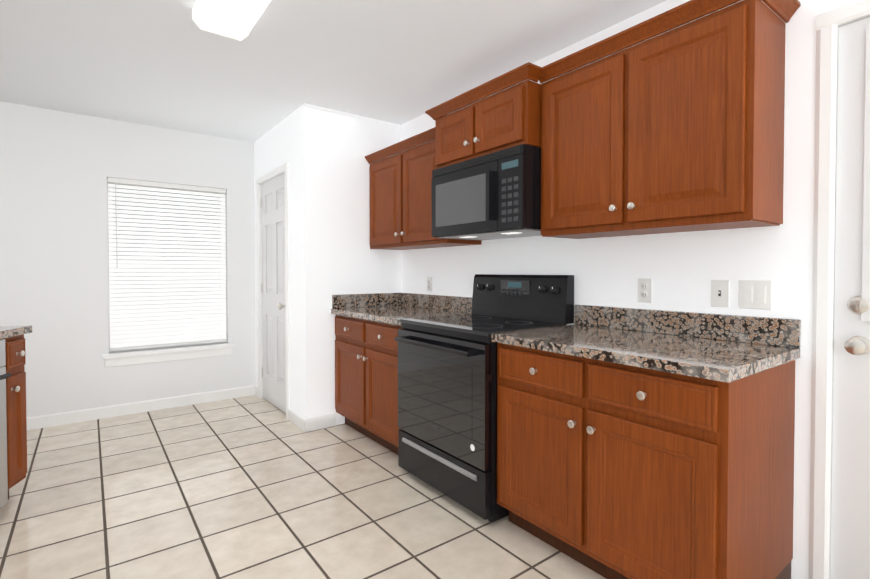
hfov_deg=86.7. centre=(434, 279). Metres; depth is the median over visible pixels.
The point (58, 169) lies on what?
wall
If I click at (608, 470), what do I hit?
base cabinet
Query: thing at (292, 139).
wall
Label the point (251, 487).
floor
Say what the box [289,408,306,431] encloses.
baseboard
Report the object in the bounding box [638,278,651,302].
outlet
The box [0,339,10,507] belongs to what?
dishwasher
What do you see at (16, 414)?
base cabinet
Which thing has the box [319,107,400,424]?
wall
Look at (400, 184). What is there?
upper cabinet
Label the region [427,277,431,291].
outlet
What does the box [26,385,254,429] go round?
baseboard
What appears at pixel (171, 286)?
window blinds
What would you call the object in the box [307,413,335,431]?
baseboard
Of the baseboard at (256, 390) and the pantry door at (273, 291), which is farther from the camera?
the baseboard at (256, 390)
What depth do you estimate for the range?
2.44 m
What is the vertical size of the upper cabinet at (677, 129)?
0.822 m
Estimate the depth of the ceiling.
2.65 m
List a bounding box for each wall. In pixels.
[0,101,255,417]
[254,103,319,418]
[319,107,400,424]
[401,0,857,578]
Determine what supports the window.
in the wall at (58, 169)
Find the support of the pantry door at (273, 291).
in the wall at (292, 139)
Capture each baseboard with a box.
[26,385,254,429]
[255,385,257,396]
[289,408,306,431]
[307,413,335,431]
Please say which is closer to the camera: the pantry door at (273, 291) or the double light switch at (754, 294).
the double light switch at (754, 294)
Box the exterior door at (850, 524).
[830,17,869,578]
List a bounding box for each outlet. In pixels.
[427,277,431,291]
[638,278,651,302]
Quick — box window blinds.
[107,177,226,350]
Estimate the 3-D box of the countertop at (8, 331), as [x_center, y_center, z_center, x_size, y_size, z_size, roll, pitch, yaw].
[-2.126,0.291,0.922,0.672,0.038,3.012,0,1,-14]
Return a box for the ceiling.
[0,0,665,141]
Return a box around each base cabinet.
[2,334,26,498]
[335,314,402,454]
[497,343,794,578]
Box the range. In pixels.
[395,274,573,521]
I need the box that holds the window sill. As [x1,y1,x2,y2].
[102,342,233,366]
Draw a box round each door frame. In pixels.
[256,162,289,419]
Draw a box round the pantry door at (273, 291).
[261,173,285,412]
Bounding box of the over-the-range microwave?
[432,144,540,239]
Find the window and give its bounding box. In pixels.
[107,181,225,351]
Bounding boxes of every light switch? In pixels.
[711,280,729,306]
[738,280,771,309]
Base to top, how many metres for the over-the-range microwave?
0.421 m
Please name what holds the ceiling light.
attached to the ceiling
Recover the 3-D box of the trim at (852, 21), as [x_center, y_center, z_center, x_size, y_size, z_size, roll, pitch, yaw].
[1.753,0.137,1.336,0.118,2.085,0.914,-1,1,-37]
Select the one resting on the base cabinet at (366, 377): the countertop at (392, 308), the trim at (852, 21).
the countertop at (392, 308)
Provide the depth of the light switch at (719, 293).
1.95 m
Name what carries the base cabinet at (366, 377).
on the floor
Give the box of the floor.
[0,395,605,578]
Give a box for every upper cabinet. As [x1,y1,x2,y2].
[365,130,481,249]
[429,64,536,171]
[537,0,792,238]
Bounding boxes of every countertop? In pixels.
[0,326,31,338]
[331,293,471,325]
[491,304,800,382]
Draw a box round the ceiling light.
[192,0,270,41]
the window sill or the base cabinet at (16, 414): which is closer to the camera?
the base cabinet at (16, 414)
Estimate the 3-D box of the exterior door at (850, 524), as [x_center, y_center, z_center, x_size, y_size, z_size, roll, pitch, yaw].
[1.703,0.130,1.299,0.116,2.055,0.904,-1,1,-37]

